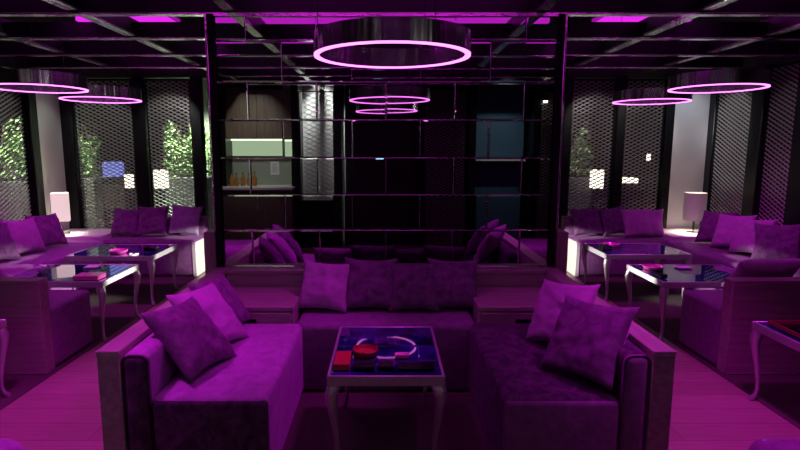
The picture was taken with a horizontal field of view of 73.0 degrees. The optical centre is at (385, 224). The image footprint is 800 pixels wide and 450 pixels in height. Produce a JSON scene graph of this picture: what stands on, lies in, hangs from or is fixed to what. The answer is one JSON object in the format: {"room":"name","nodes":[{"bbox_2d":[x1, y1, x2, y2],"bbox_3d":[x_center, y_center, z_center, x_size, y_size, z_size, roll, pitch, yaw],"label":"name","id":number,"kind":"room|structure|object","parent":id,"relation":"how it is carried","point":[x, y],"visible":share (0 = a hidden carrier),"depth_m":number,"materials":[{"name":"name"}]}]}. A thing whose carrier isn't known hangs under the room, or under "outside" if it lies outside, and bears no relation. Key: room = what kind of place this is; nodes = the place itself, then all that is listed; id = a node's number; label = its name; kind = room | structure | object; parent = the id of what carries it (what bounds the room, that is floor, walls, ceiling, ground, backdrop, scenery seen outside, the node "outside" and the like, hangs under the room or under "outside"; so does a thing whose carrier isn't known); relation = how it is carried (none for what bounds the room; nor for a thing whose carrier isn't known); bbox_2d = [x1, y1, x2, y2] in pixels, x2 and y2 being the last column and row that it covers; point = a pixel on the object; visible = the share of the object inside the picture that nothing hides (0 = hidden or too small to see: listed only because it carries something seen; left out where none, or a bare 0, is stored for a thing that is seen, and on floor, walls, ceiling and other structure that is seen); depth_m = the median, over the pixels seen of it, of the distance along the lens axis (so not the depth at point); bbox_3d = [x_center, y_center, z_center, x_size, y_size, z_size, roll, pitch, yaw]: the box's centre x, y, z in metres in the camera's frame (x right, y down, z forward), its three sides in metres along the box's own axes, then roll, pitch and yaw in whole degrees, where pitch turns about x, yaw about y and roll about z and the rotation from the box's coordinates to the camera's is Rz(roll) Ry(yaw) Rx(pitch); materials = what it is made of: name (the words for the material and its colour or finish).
{"room":"entertainment venue","nodes":[
{"label":"entertainment venue","id":0,"kind":"room"},
{"bbox_2d":[57,40,714,78],"bbox_3d":[0.000,-2.129,6.919,8.400,0.480,0.100,0,8,0],"label":"wall","id":1,"kind":"structure","parent":0,"point":[90,73],"depth_m":6.89,"materials":[{"name":"black"}]},
{"bbox_2d":[0,40,56,70],"bbox_3d":[-4.250,-2.005,6.053,0.100,0.480,1.850,0,8,0],"label":"trim","id":2,"kind":"structure","parent":1,"relation":"attached to","point":[5,62],"depth_m":6.12,"materials":[{"name":"black"}]},
{"bbox_2d":[36,93,69,230],"bbox_3d":[-4.220,-0.634,6.783,0.080,2.440,0.510,0,8,0],"label":"trim","id":3,"kind":"structure","parent":1,"relation":"attached to","point":[48,110],"depth_m":6.73,"materials":[{"name":"grey paint"}]},
{"bbox_2d":[0,17,129,72],"bbox_3d":[-3.300,-1.409,2.627,0.080,0.143,8.600,0,8,0],"label":"trim","id":4,"kind":"structure","parent":1,"relation":"attached to","point":[55,46],"depth_m":5.33,"materials":[{"name":"black paint"}]},
{"bbox_2d":[59,99,87,228],"bbox_3d":[-4.140,-0.693,7.123,0.200,2.460,0.180,0,8,0],"label":"trim","id":5,"kind":"structure","parent":1,"relation":"attached to","point":[66,107],"depth_m":7.03,"materials":[{"name":"black paint"}]},
{"bbox_2d":[43,0,206,70],"bbox_3d":[-2.200,-1.409,2.627,0.080,0.143,8.600,0,8,0],"label":"trim","id":6,"kind":"structure","parent":1,"relation":"attached to","point":[124,26],"depth_m":4.49,"materials":[{"name":"black paint"}]},
{"bbox_2d":[130,76,151,208],"bbox_3d":[-3.180,-0.690,7.104,0.160,2.460,0.140,0,8,0],"label":"trim","id":7,"kind":"structure","parent":1,"relation":"attached to","point":[139,113],"depth_m":6.99,"materials":[{"name":"black paint"}]},
{"bbox_2d":[189,76,208,215],"bbox_3d":[-2.440,-0.690,7.104,0.120,2.460,0.140,0,8,0],"label":"trim","id":8,"kind":"structure","parent":1,"relation":"attached to","point":[196,85],"depth_m":7.00,"materials":[{"name":"black paint"}]},
{"bbox_2d":[28,57,743,68],"bbox_3d":[0.000,-1.919,6.373,8.400,0.140,0.068,0,8,0],"label":"trim","id":9,"kind":"structure","parent":1,"relation":"attached to","point":[40,62],"depth_m":6.35,"materials":[{"name":"black paint"}]},
{"bbox_2d":[0,41,799,56],"bbox_3d":[0.000,-1.798,5.521,8.400,0.140,0.068,0,8,0],"label":"trim","id":10,"kind":"structure","parent":1,"relation":"attached to","point":[7,48],"depth_m":5.49,"materials":[{"name":"black paint"}]},
{"bbox_2d":[558,76,573,228],"bbox_3d":[2.335,-0.690,7.104,0.110,2.460,0.140,0,8,0],"label":"trim","id":11,"kind":"structure","parent":1,"relation":"attached to","point":[569,80],"depth_m":6.99,"materials":[{"name":"black paint"}]},
{"bbox_2d":[608,76,627,208],"bbox_3d":[3.025,-0.690,7.104,0.110,2.460,0.140,0,8,0],"label":"trim","id":12,"kind":"structure","parent":1,"relation":"attached to","point":[622,80],"depth_m":7.00,"materials":[{"name":"black paint"}]},
{"bbox_2d":[565,0,736,71],"bbox_3d":[2.250,-1.409,2.627,0.080,0.143,8.600,0,8,0],"label":"trim","id":13,"kind":"structure","parent":1,"relation":"attached to","point":[652,25],"depth_m":4.49,"materials":[{"name":"black paint"}]},
{"bbox_2d":[655,76,675,228],"bbox_3d":[3.655,-0.690,7.104,0.110,2.460,0.140,0,8,0],"label":"trim","id":14,"kind":"structure","parent":1,"relation":"attached to","point":[669,115],"depth_m":7.02,"materials":[{"name":"black paint"}]},
{"bbox_2d":[666,93,710,228],"bbox_3d":[3.940,-0.682,7.115,0.460,2.440,0.080,0,8,0],"label":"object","id":15,"kind":"structure","parent":1,"relation":"attached to","point":[692,117],"depth_m":7.04,"materials":[{"name":"grey paint"}]},
{"bbox_2d":[700,92,726,224],"bbox_3d":[4.235,-0.685,7.064,0.130,2.460,0.220,0,8,0],"label":"trim","id":16,"kind":"structure","parent":1,"relation":"attached to","point":[713,98],"depth_m":6.94,"materials":[{"name":"black paint"}]},
{"bbox_2d":[642,17,799,72],"bbox_3d":[3.300,-1.409,2.627,0.080,0.143,8.600,0,8,0],"label":"trim","id":17,"kind":"structure","parent":1,"relation":"attached to","point":[777,25],"depth_m":4.97,"materials":[{"name":"black paint"}]},
{"bbox_2d":[715,40,799,69],"bbox_3d":[4.250,-2.005,6.053,0.100,0.480,1.850,0,8,0],"label":"trim","id":18,"kind":"structure","parent":1,"relation":"attached to","point":[749,62],"depth_m":5.92,"materials":[{"name":"black"}]},
{"bbox_2d":[1,17,770,21],"bbox_3d":[0.000,-1.782,2.574,8.600,0.060,8.900,0,8,0],"label":"ceiling","id":19,"kind":"structure","parent":0,"point":[14,19],"depth_m":5.82,"materials":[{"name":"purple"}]},
{"bbox_2d":[0,2,88,93],"bbox_3d":[-2.570,-1.463,3.933,0.654,0.924,0.654,0,8,0],"label":"lamp","id":20,"kind":"object","parent":19,"relation":"hanging from","point":[19,80],"visible":1,"depth_m":3.82,"materials":[{"name":"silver metal"}]},
{"bbox_2d":[58,25,141,102],"bbox_3d":[-2.600,-1.597,4.873,0.676,0.924,0.676,0,8,0],"label":"lamp","id":21,"kind":"object","parent":19,"relation":"hanging from","point":[102,93],"visible":0.88,"depth_m":4.76,"materials":[{"name":"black metal"}]},
{"bbox_2d":[313,0,471,67],"bbox_3d":[0.030,-1.275,2.566,0.760,0.924,0.760,0,8,0],"label":"lamp","id":22,"kind":"object","parent":19,"relation":"hanging from","point":[332,41],"visible":1,"depth_m":2.38,"materials":[{"name":"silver metal"}]},
{"bbox_2d":[612,21,692,104],"bbox_3d":[2.520,-1.626,5.071,0.684,0.924,0.684,0,8,0],"label":"lamp","id":23,"kind":"object","parent":19,"relation":"hanging from","point":[656,95],"visible":0.91,"depth_m":4.93,"materials":[{"name":"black metal"}]},
{"bbox_2d":[667,2,771,93],"bbox_3d":[2.450,-1.463,3.933,0.654,0.924,0.654,0,8,0],"label":"lamp","id":24,"kind":"object","parent":19,"relation":"hanging from","point":[721,80],"visible":1,"depth_m":3.78,"materials":[{"name":"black metal"}]},
{"bbox_2d":[0,272,799,449],"bbox_3d":[0.000,1.169,2.995,8.600,0.060,8.900,0,8,0],"label":"floor","id":25,"kind":"structure","parent":0,"point":[62,412],"depth_m":3.22,"materials":[{"name":"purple wood"}]},
{"bbox_2d":[0,67,34,220],"bbox_3d":[-4.218,-0.507,5.963,0.066,2.420,0.840,0,8,0],"label":"mesh screen","id":26,"kind":"object","parent":25,"relation":"on","point":[22,101],"visible":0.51,"depth_m":6.12,"materials":[{"name":"black paint"}]},
{"bbox_2d":[18,68,45,215],"bbox_3d":[-4.200,-0.597,6.450,0.120,2.460,0.140,0,8,0],"label":"trim","id":27,"kind":"structure","parent":25,"relation":"on","point":[30,98],"depth_m":6.38,"materials":[{"name":"black paint"}]},
{"bbox_2d":[0,271,204,409],"bbox_3d":[-3.240,1.020,3.807,1.880,0.006,6.850,0,8,0],"label":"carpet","id":28,"kind":"object","parent":25,"relation":"on","point":[119,303],"visible":0.17,"depth_m":5.21,"materials":[{"name":"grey carpet"}]},
{"bbox_2d":[0,319,10,396],"bbox_3d":[-2.780,0.879,3.055,0.886,0.507,0.689,0,8,0],"label":"cocktail table","id":29,"kind":"object","parent":28,"relation":"on","point":[4,334],"visible":1,"depth_m":3.34,"materials":[{"name":"silver metal"}]},
{"bbox_2d":[0,277,92,373],"bbox_3d":[-3.240,0.657,3.972,1.822,0.662,0.622,0,8,0],"label":"sofa","id":30,"kind":"object","parent":28,"relation":"on","point":[45,327],"visible":1,"depth_m":3.70,"materials":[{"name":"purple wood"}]},
{"bbox_2d":[0,242,106,289],"bbox_3d":[-3.721,0.450,5.418,0.802,0.662,2.102,0,8,0],"label":"sofa","id":31,"kind":"object","parent":28,"relation":"on","point":[55,253],"visible":0.19,"depth_m":5.56,"materials":[{"name":"purple fabric"}]},
{"bbox_2d":[0,222,21,258],"bbox_3d":[-3.780,0.172,5.217,0.214,0.378,0.420,2,8,16],"label":"throw pillow","id":32,"kind":"object","parent":31,"relation":"on","point":[8,249],"visible":1,"depth_m":5.28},
{"bbox_2d":[0,217,46,253],"bbox_3d":[-3.776,0.114,5.622,0.214,0.378,0.414,3,9,18],"label":"throw pillow","id":33,"kind":"object","parent":31,"relation":"on","point":[25,234],"visible":0.85,"depth_m":5.60,"materials":[{"name":"fabric"}]},
{"bbox_2d":[24,213,68,245],"bbox_3d":[-3.779,0.058,6.018,0.219,0.378,0.411,3,9,19],"label":"throw pillow","id":34,"kind":"object","parent":31,"relation":"on","point":[51,232],"visible":0.73,"depth_m":6.00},
{"bbox_2d":[12,264,140,341],"bbox_3d":[-2.680,0.653,4.639,0.886,0.507,0.689,0,8,0],"label":"cocktail table","id":35,"kind":"object","parent":28,"relation":"on","point":[60,276],"visible":0.66,"depth_m":4.56,"materials":[{"name":"silver metal"}]},
{"bbox_2d":[64,229,119,241],"bbox_3d":[-3.785,0.335,6.827,0.706,0.492,0.648,0,8,0],"label":"console","id":36,"kind":"object","parent":28,"relation":"on","point":[77,235],"visible":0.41,"depth_m":6.62,"materials":[{"name":"white paint"}]},
{"bbox_2d":[50,192,70,234],"bbox_3d":[-3.950,-0.136,6.567,0.184,0.510,0.184,-4,9,-28],"label":"table lamp","id":37,"kind":"object","parent":36,"relation":"on","point":[60,205],"visible":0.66,"depth_m":6.48,"materials":[{"name":"fabric"}]},
{"bbox_2d":[64,244,178,304],"bbox_3d":[-2.720,0.509,5.649,0.886,0.507,0.689,0,8,0],"label":"cocktail table","id":38,"kind":"object","parent":28,"relation":"on","point":[100,252],"visible":0.73,"depth_m":5.43,"materials":[{"name":"silver metal"}]},
{"bbox_2d":[103,216,210,276],"bbox_3d":[-2.852,0.251,6.813,1.138,0.662,0.666,0,8,0],"label":"sofa","id":39,"kind":"object","parent":28,"relation":"on","point":[191,260],"visible":0.44,"depth_m":6.52,"materials":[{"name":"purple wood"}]},
{"bbox_2d":[110,208,139,235],"bbox_3d":[-3.270,-0.040,6.796,0.374,0.351,0.194,0,8,0],"label":"throw pillow","id":40,"kind":"object","parent":39,"relation":"on","point":[124,221],"visible":0.98,"depth_m":6.74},
{"bbox_2d":[136,205,169,235],"bbox_3d":[-2.930,-0.056,6.794,0.415,0.384,0.213,0,8,0],"label":"throw pillow","id":41,"kind":"object","parent":39,"relation":"on","point":[152,220],"visible":1,"depth_m":6.74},
{"bbox_2d":[120,218,207,234],"bbox_3d":[-2.860,0.233,6.979,1.120,0.644,0.120,0,8,0],"label":"cushion","id":42,"kind":"object","parent":39,"relation":"on","point":[203,222],"depth_m":6.90,"materials":[{"name":"fabric"}]},
{"bbox_2d":[167,204,202,235],"bbox_3d":[-2.520,-0.065,6.790,0.414,0.403,0.197,0,8,0],"label":"throw pillow","id":43,"kind":"object","parent":39,"relation":"on","point":[184,219],"visible":1,"depth_m":6.74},
{"bbox_2d":[73,79,137,228],"bbox_3d":[-3.650,-0.672,7.114,0.760,2.420,0.066,0,8,0],"label":"mesh screen","id":44,"kind":"object","parent":25,"relation":"on","point":[78,138],"visible":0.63,"depth_m":7.07,"materials":[{"name":"black paint"}]},
{"bbox_2d":[145,79,195,215],"bbox_3d":[-2.800,-0.672,7.114,0.580,2.420,0.066,0,8,0],"label":"mesh screen","id":45,"kind":"object","parent":25,"relation":"on","point":[150,138],"visible":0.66,"depth_m":7.04,"materials":[{"name":"black paint"}]},
{"bbox_2d":[96,289,303,449],"bbox_3d":[-0.898,0.805,2.934,0.747,0.662,1.071,0,8,0],"label":"sofa","id":46,"kind":"object","parent":25,"relation":"on","point":[248,400],"visible":0.77,"depth_m":2.42,"materials":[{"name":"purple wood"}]},
{"bbox_2d":[121,354,154,449],"bbox_3d":[-1.106,0.885,2.427,0.114,0.634,0.045,0,8,0],"label":"cushion","id":47,"kind":"object","parent":46,"relation":"on","point":[137,370],"depth_m":2.40,"materials":[{"name":"fabric"}]},
{"bbox_2d":[124,333,179,402],"bbox_3d":[-1.106,0.810,2.934,0.120,0.644,1.060,0,8,0],"label":"cushion","id":48,"kind":"object","parent":46,"relation":"on","point":[148,368],"depth_m":2.42,"materials":[{"name":"fabric"}]},
{"bbox_2d":[139,296,236,382],"bbox_3d":[-0.978,0.554,2.706,0.284,0.330,0.426,2,8,16],"label":"throw pillow","id":49,"kind":"object","parent":46,"relation":"on","point":[188,334],"visible":1,"depth_m":2.60,"materials":[{"name":"fabric"}]},
{"bbox_2d":[166,282,248,340],"bbox_3d":[-0.980,0.511,3.002,0.271,0.332,0.420,3,8,17],"label":"throw pillow","id":50,"kind":"object","parent":46,"relation":"on","point":[209,298],"visible":0.58,"depth_m":2.99,"materials":[{"name":"fabric"}]},
{"bbox_2d":[188,273,250,322],"bbox_3d":[-1.004,0.480,3.301,0.235,0.310,0.376,2,8,14],"label":"throw pillow","id":51,"kind":"object","parent":46,"relation":"on","point":[224,287],"visible":0.46,"depth_m":3.31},
{"bbox_2d":[203,228,222,274],"bbox_3d":[-1.311,0.470,4.388,0.088,0.930,0.645,0,8,0],"label":"pilaster","id":52,"kind":"object","parent":25,"relation":"on","point":[209,236],"visible":0.18,"depth_m":4.03,"materials":[{"name":"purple wood"}]},
{"bbox_2d":[186,268,304,323],"bbox_3d":[-0.928,0.687,3.758,0.682,0.662,0.618,0,8,0],"label":"console","id":53,"kind":"object","parent":25,"relation":"on","point":[270,295],"visible":0.34,"depth_m":3.79,"materials":[{"name":"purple wood"}]},
{"bbox_2d":[204,13,567,267],"bbox_3d":[0.000,-0.269,4.008,2.538,2.500,0.148,0,8,0],"label":"mirror","id":54,"kind":"object","parent":25,"relation":"on","point":[313,159],"depth_m":3.91,"materials":[{"name":"black mirror"}]},
{"bbox_2d":[282,394,489,449],"bbox_3d":[0.000,1.160,2.812,1.240,0.008,1.240,0,8,0],"label":"carpet","id":55,"kind":"object","parent":25,"relation":"on","point":[369,421],"visible":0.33,"depth_m":3.04,"materials":[{"name":"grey carpet"}]},
{"bbox_2d":[325,326,446,449],"bbox_3d":[0.000,0.902,2.891,0.576,0.507,0.739,0,8,0],"label":"cocktail table","id":56,"kind":"object","parent":55,"relation":"on","point":[419,341],"visible":0.95,"depth_m":2.70,"materials":[{"name":"glass"}]},
{"bbox_2d":[297,307,474,389],"bbox_3d":[0.000,0.691,3.731,1.152,0.662,0.672,0,8,0],"label":"sofa","id":57,"kind":"object","parent":25,"relation":"on","point":[451,326],"visible":0.44,"depth_m":3.43,"materials":[{"name":"purple fabric"}]},
{"bbox_2d":[298,259,348,312],"bbox_3d":[-0.420,0.415,3.698,0.378,0.326,0.216,1,8,6],"label":"throw pillow","id":58,"kind":"object","parent":57,"relation":"on","point":[323,285],"visible":0.98,"depth_m":3.64,"materials":[{"name":"fabric"}]},
{"bbox_2d":[345,257,397,310],"bbox_3d":[-0.105,0.404,3.717,0.378,0.342,0.215,0,8,0],"label":"throw pillow","id":59,"kind":"object","parent":57,"relation":"on","point":[369,281],"visible":0.97,"depth_m":3.66,"materials":[{"name":"fabric"}]},
{"bbox_2d":[388,264,438,311],"bbox_3d":[0.185,0.423,3.693,0.348,0.312,0.208,0,8,0],"label":"throw pillow","id":60,"kind":"object","parent":57,"relation":"on","point":[412,286],"visible":0.98,"depth_m":3.64,"materials":[{"name":"fabric"}]},
{"bbox_2d":[427,257,477,308],"bbox_3d":[0.465,0.404,3.717,0.368,0.342,0.215,0,8,0],"label":"throw pillow","id":61,"kind":"object","parent":57,"relation":"on","point":[454,281],"visible":0.89,"depth_m":3.66,"materials":[{"name":"fabric"}]},
{"bbox_2d":[467,268,579,323],"bbox_3d":[0.928,0.687,3.758,0.682,0.662,0.618,0,8,0],"label":"console","id":62,"kind":"object","parent":25,"relation":"on","point":[504,295],"visible":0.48,"depth_m":3.72,"materials":[{"name":"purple wood"}]},
{"bbox_2d":[549,228,568,274],"bbox_3d":[1.311,0.470,4.388,0.088,0.930,0.645,0,8,0],"label":"pilaster","id":63,"kind":"object","parent":25,"relation":"on","point":[561,236],"visible":0.18,"depth_m":4.03,"materials":[{"name":"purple wood"}]},
{"bbox_2d":[468,296,675,449],"bbox_3d":[0.898,0.805,2.934,0.747,0.662,1.071,0,8,0],"label":"sofa","id":64,"kind":"object","parent":25,"relation":"on","point":[519,404],"visible":0.82,"depth_m":2.42,"materials":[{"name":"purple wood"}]},
{"bbox_2d":[525,279,600,340],"bbox_3d":[0.975,0.489,3.000,0.230,0.377,0.420,-6,10,-34],"label":"throw pillow","id":65,"kind":"object","parent":64,"relation":"on","point":[551,297],"visible":0.66,"depth_m":2.99,"materials":[{"name":"fabric"}]},
{"bbox_2d":[538,294,639,390],"bbox_3d":[0.968,0.548,2.603,0.244,0.372,0.435,-6,10,-34],"label":"throw pillow","id":66,"kind":"object","parent":64,"relation":"on","point":[586,340],"visible":1,"depth_m":2.53,"materials":[{"name":"fabric"}]},
{"bbox_2d":[610,339,647,402],"bbox_3d":[1.106,0.810,2.934,0.120,0.644,1.060,0,8,0],"label":"cushion","id":67,"kind":"object","parent":64,"relation":"on","point":[630,383],"depth_m":2.39,"materials":[{"name":"fabric"}]},
{"bbox_2d":[617,354,650,449],"bbox_3d":[1.106,0.885,2.427,0.114,0.634,0.045,0,8,0],"label":"cushion","id":68,"kind":"object","parent":64,"relation":"on","point":[634,370],"depth_m":2.40,"materials":[{"name":"fabric"}]},
{"bbox_2d":[567,79,617,215],"bbox_3d":[2.680,-0.672,7.114,0.580,2.420,0.066,0,8,0],"label":"mesh screen","id":69,"kind":"object","parent":25,"relation":"on","point":[575,80],"visible":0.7,"depth_m":7.04,"materials":[{"name":"black paint"}]},
{"bbox_2d":[620,79,666,209],"bbox_3d":[3.340,-0.672,7.114,0.510,2.420,0.066,0,8,0],"label":"mesh screen","id":70,"kind":"object","parent":25,"relation":"on","point":[656,193],"visible":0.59,"depth_m":7.05,"materials":[{"name":"black paint"}]},
{"bbox_2d":[567,271,799,428],"bbox_3d":[3.240,1.020,3.807,1.880,0.006,6.850,0,8,0],"label":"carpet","id":71,"kind":"object","parent":25,"relation":"on","point":[780,393],"visible":0.17,"depth_m":4.59,"materials":[{"name":"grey carpet"}]},
{"bbox_2d":[561,216,668,276],"bbox_3d":[2.852,0.251,6.813,1.138,0.662,0.666,0,8,0],"label":"sofa","id":72,"kind":"object","parent":71,"relation":"on","point":[595,267],"visible":0.38,"depth_m":6.53,"materials":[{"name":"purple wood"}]},
{"bbox_2d":[569,206,603,236],"bbox_3d":[2.520,-0.049,6.788,0.400,0.372,0.207,0,8,0],"label":"throw pillow","id":73,"kind":"object","parent":72,"relation":"on","point":[586,221],"visible":1,"depth_m":6.73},
{"bbox_2d":[564,218,624,234],"bbox_3d":[2.860,0.233,6.979,1.120,0.644,0.120,0,8,0],"label":"cushion","id":74,"kind":"object","parent":72,"relation":"on","point":[568,222],"depth_m":6.90,"materials":[{"name":"fabric"}]},
{"bbox_2d":[598,205,624,236],"bbox_3d":[2.860,-0.054,6.794,0.406,0.379,0.209,-1,8,-10],"label":"throw pillow","id":75,"kind":"object","parent":72,"relation":"on","point":[611,220],"visible":0.91,"depth_m":6.74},
{"bbox_2d":[619,208,653,236],"bbox_3d":[3.120,-0.029,6.722,0.393,0.351,0.203,0,8,0],"label":"throw pillow","id":76,"kind":"object","parent":72,"relation":"on","point":[636,222],"visible":1,"depth_m":6.67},
{"bbox_2d":[581,243,692,301],"bbox_3d":[2.620,0.498,5.728,0.886,0.507,0.689,0,8,0],"label":"cocktail table","id":77,"kind":"object","parent":71,"relation":"on","point":[657,251],"visible":0.74,"depth_m":5.48,"materials":[{"name":"silver metal"}]},
{"bbox_2d":[654,229,698,241],"bbox_3d":[3.785,0.335,6.827,0.706,0.492,0.648,0,8,0],"label":"console","id":78,"kind":"object","parent":71,"relation":"on","point":[672,235],"visible":0.2,"depth_m":6.61,"materials":[{"name":"white paint"}]},
{"bbox_2d":[682,192,707,233],"bbox_3d":[3.830,-0.151,6.706,0.250,0.500,0.250,0,8,0],"label":"table lamp","id":79,"kind":"object","parent":78,"relation":"on","point":[695,203],"visible":0.88,"depth_m":6.60,"materials":[{"name":"fabric"}]},
{"bbox_2d":[625,264,733,340],"bbox_3d":[2.620,0.654,4.629,0.886,0.507,0.689,0,8,0],"label":"cocktail table","id":80,"kind":"object","parent":71,"relation":"on","point":[701,275],"visible":0.51,"depth_m":4.50,"materials":[{"name":"silver metal"}]},
{"bbox_2d":[665,242,799,289],"bbox_3d":[3.721,0.450,5.418,0.802,0.662,2.102,0,8,0],"label":"sofa","id":81,"kind":"object","parent":71,"relation":"on","point":[702,253],"visible":0.16,"depth_m":5.74,"materials":[{"name":"purple fabric"}]},
{"bbox_2d":[694,210,738,241],"bbox_3d":[3.768,0.027,6.165,0.208,0.397,0.434,-4,9,-25],"label":"throw pillow","id":82,"kind":"object","parent":81,"relation":"on","point":[706,232],"visible":0.59,"depth_m":6.19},
{"bbox_2d":[709,213,757,246],"bbox_3d":[3.766,0.070,5.868,0.208,0.397,0.433,-4,9,-25],"label":"throw pillow","id":83,"kind":"object","parent":81,"relation":"on","point":[725,230],"visible":0.62,"depth_m":5.89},
{"bbox_2d":[727,217,778,252],"bbox_3d":[3.767,0.115,5.551,0.214,0.397,0.430,-4,9,-26],"label":"throw pillow","id":84,"kind":"object","parent":81,"relation":"on","point":[743,239],"visible":0.62,"depth_m":5.57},
{"bbox_2d":[750,222,799,259],"bbox_3d":[3.729,0.171,5.155,0.426,0.397,0.210,7,11,41],"label":"throw pillow","id":85,"kind":"object","parent":81,"relation":"on","point":[771,241],"visible":0.92,"depth_m":5.12,"materials":[{"name":"fabric"}]},
{"bbox_2d":[679,277,799,373],"bbox_3d":[3.240,0.657,3.972,1.822,0.662,0.622,0,8,0],"label":"sofa","id":86,"kind":"object","parent":71,"relation":"on","point":[716,325],"visible":0.98,"depth_m":3.69,"materials":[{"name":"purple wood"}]},
{"bbox_2d":[719,258,799,289],"bbox_3d":[2.720,0.364,3.925,0.437,0.303,0.324,1,8,8],"label":"throw pillow","id":87,"kind":"object","parent":86,"relation":"on","point":[788,267],"visible":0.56,"depth_m":3.78,"materials":[{"name":"fabric"}]},
{"bbox_2d":[747,321,799,400],"bbox_3d":[2.670,0.885,3.015,0.886,0.507,0.689,0,8,0],"label":"cocktail table","id":88,"kind":"object","parent":71,"relation":"on","point":[761,329],"visible":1,"depth_m":3.27,"materials":[{"name":"silver metal"}]},
{"bbox_2d":[708,90,751,215],"bbox_3d":[4.218,-0.599,6.602,0.066,2.420,0.710,0,8,0],"label":"mesh screen","id":89,"kind":"object","parent":25,"relation":"on","point":[719,99],"visible":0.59,"depth_m":6.62,"materials":[{"name":"black paint"}]},
{"bbox_2d":[741,63,776,219],"bbox_3d":[4.200,-0.553,6.143,0.120,2.460,0.200,0,8,0],"label":"trim","id":90,"kind":"structure","parent":25,"relation":"on","point":[759,101],"depth_m":6.07,"materials":[{"name":"black paint"}]},
{"bbox_2d":[748,438,799,449],"bbox_3d":[1.720,1.077,1.831,0.660,0.450,0.660,0,8,0],"label":"ottoman","id":91,"kind":"object","parent":25,"relation":"on","point":[766,443],"visible":1,"depth_m":2.04,"materials":[{"name":"purple fabric"}]},
{"bbox_2d":[783,68,799,224],"bbox_3d":[4.200,-0.455,5.455,0.120,2.460,0.230,0,8,0],"label":"trim","id":92,"kind":"structure","parent":25,"relation":"on","point":[792,204],"depth_m":5.46,"materials":[{"name":"black paint"}]},
{"bbox_2d":[568,176,590,215],"bbox_3d":[2.775,-0.171,8.208,0.630,1.120,0.380,0,8,0],"label":"planter","id":93,"kind":"object","parent":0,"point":[572,177],"depth_m":7.97,"materials":[{"name":"grey"}]},
{"bbox_2d":[568,122,592,215],"bbox_3d":[2.775,-0.572,8.151,0.630,1.930,0.380,0,8,0],"label":"hedge","id":94,"kind":"object","parent":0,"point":[585,131],"visible":0.25,"depth_m":7.99,"materials":[{"name":"green"}]},
{"bbox_3d":[-4.250,-0.179,1.894,0.100,2.920,6.900,0,8,0],"label":"wall","id":95,"kind":"structure","parent":0,"visible":0},
{"bbox_2d":[0,0,799,16],"bbox_3d":[0.000,-1.555,3.819,8.400,0.140,0.068,0,8,0],"label":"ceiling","id":96,"kind":"structure","parent":95,"relation":"attached to","point":[8,8],"depth_m":3.79,"materials":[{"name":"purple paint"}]},
{"bbox_2d":[0,22,799,39],"bbox_3d":[0.000,-1.676,4.670,8.400,0.140,0.068,0,8,0],"label":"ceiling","id":97,"kind":"structure","parent":95,"relation":"attached to","point":[14,30],"depth_m":4.64,"materials":[{"name":"black paint"}]},
{"label":"outside","id":98,"kind":"structure","parent":0,"visible":0},
{"bbox_3d":[0.000,0.327,9.037,16.000,0.060,3.400,0,8,0],"label":"trim","id":99,"kind":"structure","parent":98,"visible":0},
{"bbox_2d":[80,127,109,228],"bbox_3d":[-4.420,-0.565,7.925,0.480,1.980,0.430,0,8,0],"label":"hedge","id":100,"kind":"object","parent":99,"relation":"on","point":[85,142],"visible":0.3,"depth_m":7.82,"materials":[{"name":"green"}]},
{"bbox_2d":[84,177,109,228],"bbox_3d":[-4.420,-0.139,7.985,0.480,1.120,0.430,0,8,0],"label":"planter","id":101,"kind":"object","parent":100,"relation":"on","point":[88,179],"depth_m":7.80,"materials":[{"name":"grey"}]},
{"bbox_2d":[102,162,124,228],"bbox_3d":[-4.020,-0.254,8.045,0.220,1.370,0.220,0,8,0],"label":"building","id":102,"kind":"structure","parent":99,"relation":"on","point":[116,164],"depth_m":7.94,"materials":[{"name":"black paint"}]},
{"bbox_2d":[162,118,213,228],"bbox_3d":[-3.008,-0.603,8.172,0.656,1.986,0.430,0,8,0],"label":"hedge","id":103,"kind":"object","parent":99,"relation":"on","point":[209,180],"visible":0.31,"depth_m":8.01,"materials":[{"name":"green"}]},
{"bbox_2d":[167,176,213,228],"bbox_3d":[-3.000,-0.175,8.233,0.640,1.120,0.430,0,8,0],"label":"planter","id":104,"kind":"object","parent":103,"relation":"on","point":[209,181],"depth_m":7.99,"materials":[{"name":"grey"}]},
{"bbox_2d":[78,81,663,209],"bbox_3d":[0.000,-1.526,10.338,16.000,3.200,0.100,0,8,0],"label":"window","id":105,"kind":"structure","parent":99,"relation":"on","point":[91,83],"depth_m":10.24,"materials":[{"name":"black"}]},
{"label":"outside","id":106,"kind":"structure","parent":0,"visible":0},
{"bbox_3d":[-6.250,0.828,5.522,3.700,0.060,3.700,0,8,0],"label":"trim","id":107,"kind":"structure","parent":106,"visible":0},
{"bbox_2d":[0,90,22,179],"bbox_3d":[-6.250,-1.031,6.873,0.100,3.200,6.900,0,8,0],"label":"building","id":108,"kind":"structure","parent":107,"relation":"on","point":[2,92],"depth_m":8.89,"materials":[{"name":"black"}]},
{"bbox_2d":[0,117,28,220],"bbox_3d":[-4.870,-0.456,7.218,0.580,1.964,0.460,0,8,0],"label":"hedge","id":109,"kind":"object","parent":107,"relation":"on","point":[17,133],"visible":0.31,"depth_m":7.02,"materials":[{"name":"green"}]},
{"bbox_2d":[0,180,28,220],"bbox_3d":[-4.870,-0.038,7.277,0.580,1.120,0.460,0,8,0],"label":"planter","id":110,"kind":"object","parent":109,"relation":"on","point":[4,181],"depth_m":7.01,"materials":[{"name":"grey"}]},
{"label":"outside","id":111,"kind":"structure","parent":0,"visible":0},
{"bbox_3d":[6.250,0.828,5.522,3.700,0.060,3.700,0,8,0],"label":"trim","id":112,"kind":"structure","parent":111,"visible":0},
{"bbox_2d":[716,61,799,224],"bbox_3d":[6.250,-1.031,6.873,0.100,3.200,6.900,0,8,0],"label":"mesh screen","id":113,"kind":"object","parent":112,"relation":"on","point":[785,67],"depth_m":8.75,"materials":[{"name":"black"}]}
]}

